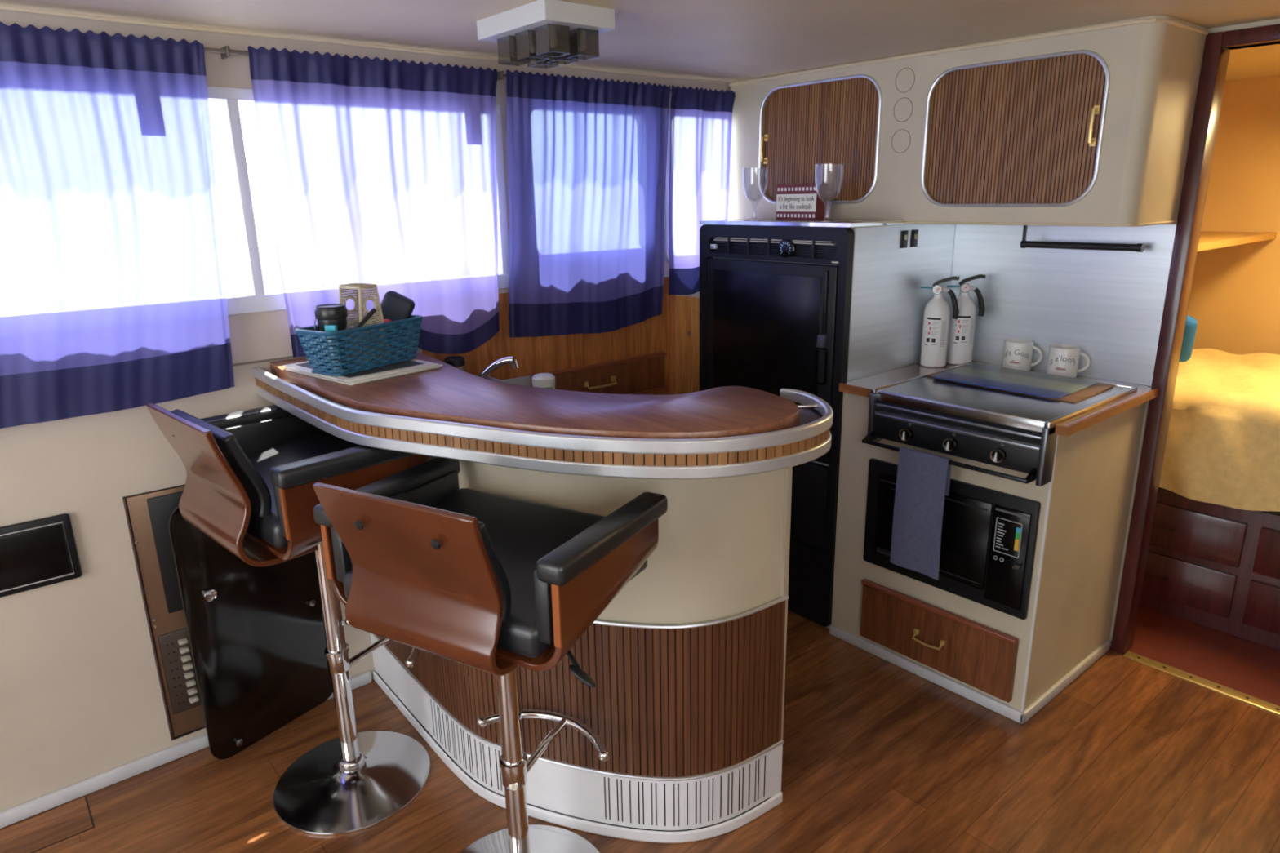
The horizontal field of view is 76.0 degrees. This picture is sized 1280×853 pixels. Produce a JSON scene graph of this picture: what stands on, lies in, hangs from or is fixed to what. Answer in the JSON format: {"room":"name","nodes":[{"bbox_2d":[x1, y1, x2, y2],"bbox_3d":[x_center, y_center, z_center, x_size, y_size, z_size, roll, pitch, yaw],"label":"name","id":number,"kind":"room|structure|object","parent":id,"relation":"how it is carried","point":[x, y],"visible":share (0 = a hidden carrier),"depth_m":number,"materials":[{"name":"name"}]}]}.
{"room":"ship interior","nodes":[
{"label":"ship interior","id":0,"kind":"room"},
{"bbox_2d":[0,9,730,812],"bbox_3d":[-1.147,-0.067,2.211,4.600,2.070,0.035,-14,20,-38],"label":"wall","id":1,"kind":"structure","parent":0,"point":[81,696],"depth_m":2.10,"materials":[{"name":"beige paint"}]},
{"bbox_2d":[0,513,82,597],"bbox_3d":[-1.517,0.323,1.953,0.290,0.172,0.022,-14,20,-38],"label":"picture frame","id":2,"kind":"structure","parent":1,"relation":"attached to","point":[40,553],"depth_m":1.99,"materials":[{"name":"black"}]},
{"bbox_2d":[122,484,205,741],"bbox_3d":[-1.146,0.490,2.317,0.432,0.725,0.028,-14,20,-38],"label":"electrical panel","id":3,"kind":"object","parent":1,"relation":"attached to","point":[148,514],"visible":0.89,"depth_m":2.20,"materials":[{"name":"brown metal"}]},
{"bbox_2d":[168,505,333,759],"bbox_3d":[-1.062,0.522,2.304,0.017,0.758,0.406,9,19,32],"label":"door","id":4,"kind":"structure","parent":3,"relation":"attached to","point":[256,634],"depth_m":2.29,"materials":[{"name":"black"}]},
{"bbox_2d":[0,671,371,828],"bbox_3d":[-1.870,1.054,1.840,2.618,0.040,0.020,-14,20,-38],"label":"baseboard","id":5,"kind":"structure","parent":1,"relation":"attached to","point":[47,802],"depth_m":2.19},
{"bbox_2d":[232,355,306,366],"bbox_3d":[-1.037,-0.180,2.250,0.940,0.006,0.004,-14,20,-38],"label":"trim","id":6,"kind":"structure","parent":1,"relation":"attached to","point":[290,357],"depth_m":2.25,"materials":[{"name":"brown"}]},
{"bbox_2d":[207,85,509,315],"bbox_3d":[-1.264,-0.533,1.978,2.150,0.567,0.048,-14,20,-38],"label":"window","id":7,"kind":"structure","parent":1,"relation":"in","point":[258,300],"depth_m":2.17,"materials":[{"name":"white"}]},
{"bbox_2d":[0,5,721,83],"bbox_3d":[-1.300,-0.917,1.817,4.200,0.015,0.012,-14,20,-38],"label":"trim","id":8,"kind":"structure","parent":1,"relation":"attached to","point":[4,8],"depth_m":2.15,"materials":[{"name":"beige"}]},
{"bbox_2d":[204,44,735,97],"bbox_3d":[-0.849,-0.970,2.169,3.145,0.024,0.056,-14,20,-38],"label":"curtain rod","id":9,"kind":"object","parent":1,"relation":"attached to","point":[224,51],"visible":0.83,"depth_m":2.02,"materials":[{"name":"grey metal"}]},
{"bbox_2d":[0,21,234,428],"bbox_3d":[-1.505,-0.399,1.716,1.207,0.866,0.030,-14,20,-38],"label":"curtain","id":10,"kind":"object","parent":9,"relation":"hanging from","point":[113,295],"visible":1,"depth_m":1.92,"materials":[{"name":"fabric"}]},
{"bbox_2d":[247,45,499,357],"bbox_3d":[-0.697,-0.609,2.372,0.713,0.847,0.036,-14,20,-38],"label":"curtain","id":11,"kind":"object","parent":9,"relation":"hanging from","point":[383,173],"visible":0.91,"depth_m":2.32,"materials":[{"name":"fabric"}]},
{"bbox_2d":[506,69,670,337],"bbox_3d":[-0.161,-0.740,2.803,0.720,0.847,0.030,-14,20,-38],"label":"curtain","id":12,"kind":"object","parent":9,"relation":"hanging from","point":[587,158],"visible":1,"depth_m":2.77,"materials":[{"name":"purple fabric"}]},
{"bbox_2d":[668,84,735,295],"bbox_3d":[0.237,-0.885,3.111,0.346,0.748,0.043,-14,20,-38],"label":"curtain","id":13,"kind":"object","parent":9,"relation":"hanging from","point":[701,119],"visible":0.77,"depth_m":3.08,"materials":[{"name":"fabric"}]},
{"bbox_2d":[422,275,675,395],"bbox_3d":[-0.262,0.096,2.995,1.060,1.200,0.012,-14,20,-38],"label":"panelling","id":14,"kind":"structure","parent":1,"relation":"attached to","point":[656,334],"depth_m":2.92,"materials":[{"name":"brown wood"}]},
{"bbox_2d":[530,351,666,394],"bbox_3d":[-0.129,-0.159,3.004,0.614,0.146,0.046,-14,20,-38],"label":"drawer","id":15,"kind":"object","parent":1,"relation":"attached to","point":[644,374],"visible":0.62,"depth_m":3.05,"materials":[{"name":"brown wood"}]},
{"bbox_2d":[664,107,670,262],"bbox_3d":[0.281,-0.941,3.218,0.525,0.565,0.048,-14,20,-38],"label":"window","id":16,"kind":"structure","parent":1,"relation":"in","point":[667,180],"depth_m":3.05,"materials":[{"name":"white"}]},
{"bbox_2d":[0,604,1279,852],"bbox_3d":[0.512,1.069,1.798,6.200,0.050,3.240,-14,20,-38],"label":"floor","id":17,"kind":"structure","parent":0,"point":[1131,756],"depth_m":2.19,"materials":[{"name":"laminate"}]},
{"bbox_2d":[0,796,94,852],"bbox_3d":[-1.599,1.035,1.957,0.483,0.002,0.146,-14,20,-38],"label":"floor hatch","id":18,"kind":"object","parent":17,"relation":"on","point":[48,828],"visible":1,"depth_m":2.05,"materials":[{"name":"brown wood"}]},
{"bbox_2d":[146,402,431,835],"bbox_3d":[-0.804,0.444,2.032,0.580,1.071,0.484,14,21,42],"label":"bar stool","id":19,"kind":"object","parent":17,"relation":"on","point":[252,473],"visible":0.77,"depth_m":2.02,"materials":[{"name":"brown wood"}]},
{"bbox_2d":[247,427,362,548],"bbox_3d":[-0.796,0.124,1.957,0.465,0.123,0.355,14,21,42],"label":"seat cushion","id":20,"kind":"object","parent":19,"relation":"on","point":[268,449],"depth_m":2.02,"materials":[{"name":"black leather"}]},
{"bbox_2d":[312,457,667,852],"bbox_3d":[-0.287,0.558,1.668,0.580,1.030,0.472,8,18,29],"label":"bar stool","id":21,"kind":"object","parent":17,"relation":"on","point":[496,584],"visible":1,"depth_m":1.44,"materials":[{"name":"brown wood"}]},
{"bbox_2d":[342,488,605,657],"bbox_3d":[-0.285,0.262,1.597,0.465,0.123,0.355,8,18,29],"label":"seat cushion","id":22,"kind":"object","parent":21,"relation":"on","point":[521,532],"depth_m":1.58,"materials":[{"name":"black leather"}]},
{"bbox_2d":[252,346,833,843],"bbox_3d":[-0.333,0.421,2.077,1.552,1.076,0.611,8,18,30],"label":"bar counter","id":23,"kind":"object","parent":17,"relation":"on","point":[686,664],"depth_m":1.86,"materials":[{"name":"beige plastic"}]},
{"bbox_2d":[284,366,439,385],"bbox_3d":[-0.727,-0.153,2.145,0.316,0.004,0.260,12,20,39],"label":"placemat","id":24,"kind":"object","parent":23,"relation":"on","point":[296,371],"visible":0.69,"depth_m":2.04,"materials":[{"name":"grey"}]},
{"bbox_2d":[286,363,442,383],"bbox_3d":[-0.720,-0.157,2.142,0.316,0.004,0.260,11,20,38],"label":"placemat","id":25,"kind":"object","parent":24,"relation":"on","point":[437,365],"visible":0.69,"depth_m":2.04,"materials":[{"name":"grey fabric"}]},
{"bbox_2d":[283,352,437,382],"bbox_3d":[-0.733,-0.161,2.143,0.316,0.005,0.260,12,21,40],"label":"placemat","id":26,"kind":"object","parent":25,"relation":"on","point":[411,364],"visible":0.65,"depth_m":2.08,"materials":[{"name":"grey fabric"}]},
{"bbox_2d":[294,314,422,376],"bbox_3d":[-0.710,-0.213,2.107,0.140,0.112,0.316,8,18,30],"label":"basket","id":27,"kind":"object","parent":26,"relation":"on","point":[399,353],"visible":0.94,"depth_m":2.03,"materials":[{"name":"teal wicker"}]},
{"bbox_2d":[324,324,337,332],"bbox_3d":[-0.744,-0.233,1.972,0.028,0.023,0.009,3,16,15],"label":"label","id":28,"kind":"object","parent":27,"relation":"in","point":[328,328],"visible":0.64,"depth_m":1.97,"materials":[{"name":"teal paper"}]},
{"bbox_2d":[314,303,350,369],"bbox_3d":[-0.757,-0.219,2.025,0.077,0.159,0.076,-14,20,-38],"label":"jar","id":29,"kind":"object","parent":27,"relation":"in","point":[329,313],"visible":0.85,"depth_m":1.99,"materials":[{"name":"black plastic"}]},
{"bbox_2d":[337,283,389,365],"bbox_3d":[-0.711,-0.263,2.093,0.081,0.201,0.101,8,18,30],"label":"caddy","id":30,"kind":"object","parent":27,"relation":"in","point":[357,287],"visible":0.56,"depth_m":2.08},
{"bbox_2d":[354,307,376,328],"bbox_3d":[-0.684,-0.260,2.026,0.070,0.061,0.008,-12,19,-34],"label":"stick","id":31,"kind":"object","parent":27,"relation":"in","point":[373,310],"visible":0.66,"depth_m":2.02,"materials":[{"name":"black plastic"}]},
{"bbox_2d":[383,319,391,322],"bbox_3d":[-0.658,-0.270,2.129,0.026,0.020,0.026,-14,20,-38],"label":"ball","id":32,"kind":"object","parent":27,"relation":"in","point":[384,320],"visible":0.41,"depth_m":2.12,"materials":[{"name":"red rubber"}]},
{"bbox_2d":[375,290,414,337],"bbox_3d":[-0.656,-0.300,2.185,0.111,0.123,0.048,-2,16,-2],"label":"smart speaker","id":33,"kind":"object","parent":27,"relation":"in","point":[395,306],"visible":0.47,"depth_m":2.16},
{"bbox_2d":[675,295,699,394],"bbox_3d":[0.199,0.045,3.284,0.020,1.125,0.135,-14,20,-38],"label":"filler panel","id":34,"kind":"object","parent":17,"relation":"on","point":[687,308],"visible":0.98,"depth_m":3.18,"materials":[{"name":"brown wood"}]},
{"bbox_2d":[699,218,955,628],"bbox_3d":[0.675,-0.068,3.130,0.648,1.409,0.672,-14,20,-38],"label":"refrigerator","id":35,"kind":"object","parent":17,"relation":"on","point":[811,307],"visible":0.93,"depth_m":2.79,"materials":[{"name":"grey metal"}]},
{"bbox_2d":[742,167,768,220],"bbox_3d":[0.408,-0.825,2.909,0.092,0.179,0.092,-14,20,-38],"label":"wine glass","id":36,"kind":"object","parent":35,"relation":"on","point":[751,218],"visible":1,"depth_m":2.91,"materials":[{"name":"clear glass"}]},
{"bbox_2d":[742,167,768,202],"bbox_3d":[0.407,-0.855,2.901,0.092,0.116,0.092,-14,20,-38],"label":"bowl","id":37,"kind":"object","parent":36,"relation":"on","point":[749,167],"depth_m":2.90,"materials":[{"name":"clear glass"}]},
{"bbox_2d":[775,183,827,220],"bbox_3d":[0.560,-0.780,2.850,0.051,0.120,0.195,-11,19,-33],"label":"block sign","id":38,"kind":"object","parent":35,"relation":"on","point":[793,202],"visible":1,"depth_m":2.81,"materials":[{"name":"red wood"}]},
{"bbox_2d":[814,163,844,222],"bbox_3d":[0.607,-0.753,2.642,0.092,0.179,0.092,-14,20,-38],"label":"wine glass","id":39,"kind":"object","parent":35,"relation":"on","point":[824,220],"visible":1,"depth_m":2.64,"materials":[{"name":"clear glass"}]},
{"bbox_2d":[814,163,844,199],"bbox_3d":[0.607,-0.784,2.634,0.092,0.116,0.092,-14,20,-38],"label":"bowl","id":40,"kind":"object","parent":39,"relation":"on","point":[824,163],"depth_m":2.63,"materials":[{"name":"clear glass"}]},
{"bbox_2d":[900,230,908,248],"bbox_3d":[0.879,-0.620,2.712,0.036,0.056,0.013,-14,20,-38],"label":"light switch","id":41,"kind":"object","parent":35,"relation":"attached to","point":[904,242],"visible":1,"depth_m":2.71,"materials":[{"name":"black plastic"}]},
{"bbox_2d":[910,229,918,247],"bbox_3d":[0.925,-0.631,2.749,0.036,0.056,0.013,-14,20,-38],"label":"light switch","id":42,"kind":"object","parent":35,"relation":"attached to","point":[914,235],"visible":1,"depth_m":2.75,"materials":[{"name":"black plastic"}]},
{"bbox_2d":[829,391,1146,724],"bbox_3d":[1.107,0.321,2.696,0.669,0.881,0.692,-14,20,-38],"label":"base cabinet","id":43,"kind":"object","parent":17,"relation":"on","point":[1008,665],"visible":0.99,"depth_m":2.50,"materials":[{"name":"beige plastic"}]},
{"bbox_2d":[862,457,1040,619],"bbox_3d":[0.905,0.326,2.458,0.034,0.354,0.540,-14,20,-38],"label":"microwave oven","id":44,"kind":"object","parent":43,"relation":"in","point":[988,536],"visible":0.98,"depth_m":2.38,"materials":[{"name":"black"}]},
{"bbox_2d":[839,360,1158,436],"bbox_3d":[1.117,-0.117,2.572,0.644,0.026,0.714,-14,20,-38],"label":"countertop","id":45,"kind":"structure","parent":43,"relation":"on","point":[863,386],"depth_m":2.52,"materials":[{"name":"laminate"}]},
{"bbox_2d":[920,275,959,367],"bbox_3d":[1.032,-0.364,2.835,0.093,0.310,0.104,-7,17,-20],"label":"fire extinguisher","id":46,"kind":"object","parent":45,"relation":"on","point":[936,317],"visible":1,"depth_m":2.81,"materials":[{"name":"white metal"}]},
{"bbox_2d":[946,274,986,364],"bbox_3d":[1.135,-0.375,2.868,0.090,0.310,0.108,-14,20,-38],"label":"fire extinguisher","id":47,"kind":"object","parent":45,"relation":"on","point":[962,330],"visible":0.95,"depth_m":2.84,"materials":[{"name":"white metal"}]},
{"bbox_2d":[862,362,1137,486],"bbox_3d":[1.088,-0.030,2.496,0.626,0.175,0.540,-14,20,-38],"label":"cooktop","id":48,"kind":"object","parent":45,"relation":"in","point":[1003,428],"visible":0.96,"depth_m":2.32,"materials":[{"name":"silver metal"}]},
{"bbox_2d":[889,446,951,580],"bbox_3d":[0.821,0.254,2.405,0.032,0.369,0.163,-14,20,-38],"label":"dish towel","id":49,"kind":"object","parent":48,"relation":"hanging from","point":[923,478],"visible":1,"depth_m":2.39,"materials":[{"name":"blue fabric"}]},
{"bbox_2d":[927,363,1114,403],"bbox_3d":[1.183,-0.143,2.570,0.302,0.006,0.478,-14,20,-38],"label":"cover","id":50,"kind":"object","parent":48,"relation":"on","point":[1082,394],"visible":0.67,"depth_m":2.40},
{"bbox_2d":[931,363,1097,398],"bbox_3d":[1.166,-0.147,2.566,0.300,0.005,0.412,-14,20,-38],"label":"glass cutting board","id":51,"kind":"object","parent":50,"relation":"on","point":[1041,384],"visible":1,"depth_m":2.54,"materials":[{"name":"glass"}]},
{"bbox_2d":[1001,338,1042,370],"bbox_3d":[1.287,-0.239,2.767,0.090,0.099,0.115,-14,20,-38],"label":"coffee mug","id":52,"kind":"object","parent":45,"relation":"on","point":[1017,353],"visible":0.97,"depth_m":2.74,"materials":[{"name":"white ceramic"}]},
{"bbox_2d":[1046,343,1089,377],"bbox_3d":[1.385,-0.210,2.655,0.090,0.099,0.115,-14,20,-38],"label":"coffee mug","id":53,"kind":"object","parent":45,"relation":"on","point":[1063,358],"visible":0.94,"depth_m":2.63,"materials":[{"name":"white ceramic"}]},
{"bbox_2d":[1139,487,1279,650],"bbox_3d":[2.595,0.355,2.831,1.033,0.690,1.720,-14,20,-38],"label":"bed","id":54,"kind":"object","parent":17,"relation":"on","point":[1212,566],"visible":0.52,"depth_m":2.82,"materials":[{"name":"brown wood"}]},
{"bbox_2d":[1159,348,1279,511],"bbox_3d":[2.496,0.064,2.695,0.943,0.396,1.609,-14,20,-38],"label":"blanket","id":55,"kind":"object","parent":54,"relation":"on","point":[1222,447],"visible":0.58,"depth_m":2.73,"materials":[{"name":"yellow fabric"}]},
{"bbox_2d":[1179,315,1197,362],"bbox_3d":[1.934,-0.342,3.043,0.127,0.202,0.234,-16,21,-42],"label":"cushion","id":56,"kind":"object","parent":55,"relation":"on","point":[1191,323],"visible":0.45,"depth_m":2.96,"materials":[{"name":"blue fabric"}]},
{"bbox_3d":[-0.113,0.373,2.845,1.069,0.742,0.506,-14,20,-38],"label":"countertop","id":57,"kind":"structure","parent":17,"relation":"on","visible":0},
{"bbox_2d":[444,355,466,372],"bbox_3d":[-0.571,-0.075,2.572,0.068,0.287,0.068,-14,20,-38],"label":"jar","id":58,"kind":"object","parent":57,"relation":"on","point":[454,361],"visible":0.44,"depth_m":2.52,"materials":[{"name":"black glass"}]},
{"bbox_2d":[478,356,519,377],"bbox_3d":[-0.446,-0.058,2.467,0.176,0.307,0.056,2,16,11],"label":"faucet","id":59,"kind":"object","parent":57,"relation":"on","point":[513,362],"visible":0.33,"depth_m":2.43,"materials":[{"name":"silver metal"}]},
{"bbox_2d":[486,375,531,386],"bbox_3d":[-0.393,-0.035,2.498,0.104,0.244,0.086,-14,20,-38],"label":"dish rack edge","id":60,"kind":"object","parent":57,"relation":"on","point":[524,380],"visible":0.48,"depth_m":2.44,"materials":[{"name":"grey metal"}]},
{"bbox_2d":[531,373,555,389],"bbox_3d":[-0.279,-0.024,2.420,0.068,0.262,0.071,-14,20,-38],"label":"soap bottle","id":61,"kind":"object","parent":57,"relation":"on","point":[547,380],"visible":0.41,"depth_m":2.37,"materials":[{"name":"white plastic"}]},
{"bbox_2d":[0,0,1279,82],"bbox_3d":[0.477,-0.830,1.263,6.200,0.065,3.240,-14,20,-38],"label":"ceiling","id":62,"kind":"structure","parent":0,"point":[729,41],"depth_m":2.06,"materials":[{"name":"paint"}]},
{"bbox_2d":[476,0,615,68],"bbox_3d":[-0.226,-0.924,1.947,0.195,0.100,0.295,-14,20,-38],"label":"ceiling light","id":63,"kind":"object","parent":62,"relation":"attached to","point":[541,24],"visible":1,"depth_m":1.88,"materials":[{"name":"grey plastic"}]},
{"bbox_2d":[1109,18,1279,647],"bbox_3d":[1.626,-0.172,2.495,0.052,1.920,3.320,-14,20,-38],"label":"wall","id":64,"kind":"structure","parent":0,"point":[1275,21],"depth_m":2.58,"materials":[{"name":"brown wood"}]},
{"bbox_2d":[728,15,1208,226],"bbox_3d":[0.952,-0.955,2.755,0.358,0.517,1.499,-14,20,-38],"label":"upper cabinet","id":65,"kind":"object","parent":64,"relation":"attached to","point":[1088,125],"visible":0.98,"depth_m":2.43,"materials":[{"name":"beige plastic"}]},
{"bbox_2d":[1020,225,1144,252],"bbox_3d":[1.365,-0.587,2.539,0.025,0.078,0.360,-14,20,-38],"label":"paper towel bar","id":66,"kind":"object","parent":65,"relation":"attached to","point":[1140,247],"visible":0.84,"depth_m":2.54,"materials":[{"name":"black metal"}]},
{"bbox_2d":[949,224,1176,386],"bbox_3d":[1.350,-0.425,2.712,0.005,0.483,0.694,-14,20,-38],"label":"backsplash","id":67,"kind":"structure","parent":64,"relation":"attached to","point":[1109,304],"depth_m":2.65,"materials":[{"name":"metal"}]},
{"bbox_2d":[1110,23,1279,654],"bbox_3d":[1.842,-0.094,2.243,0.082,1.900,0.762,-14,20,-38],"label":"door frame","id":68,"kind":"structure","parent":64,"relation":"in","point":[1215,61],"depth_m":2.43,"materials":[{"name":"brown wood"}]},
{"bbox_2d":[1123,650,1279,715],"bbox_3d":[1.835,0.823,2.479,0.045,0.008,0.673,-14,20,-38],"label":"trim","id":69,"kind":"structure","parent":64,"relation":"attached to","point":[1250,700],"depth_m":2.56,"materials":[{"name":"gold metal"}]},
{"bbox_2d":[1186,75,1279,355],"bbox_3d":[3.039,-0.345,3.019,0.100,1.920,2.340,-14,20,-38],"label":"wall","id":70,"kind":"structure","parent":0,"point":[1234,302],"depth_m":3.42,"materials":[{"name":"paint"}]},
{"bbox_3d":[1.784,-0.441,3.441,1.460,1.920,0.060,-14,20,-38],"label":"wall","id":71,"kind":"structure","parent":0,"visible":0},
{"bbox_2d":[1197,231,1276,251],"bbox_3d":[1.923,-0.992,3.037,1.340,0.625,0.500,-14,20,-38],"label":"shelf","id":72,"kind":"object","parent":71,"relation":"attached to","point":[1208,240],"depth_m":3.11,"materials":[{"name":"brown wood"}]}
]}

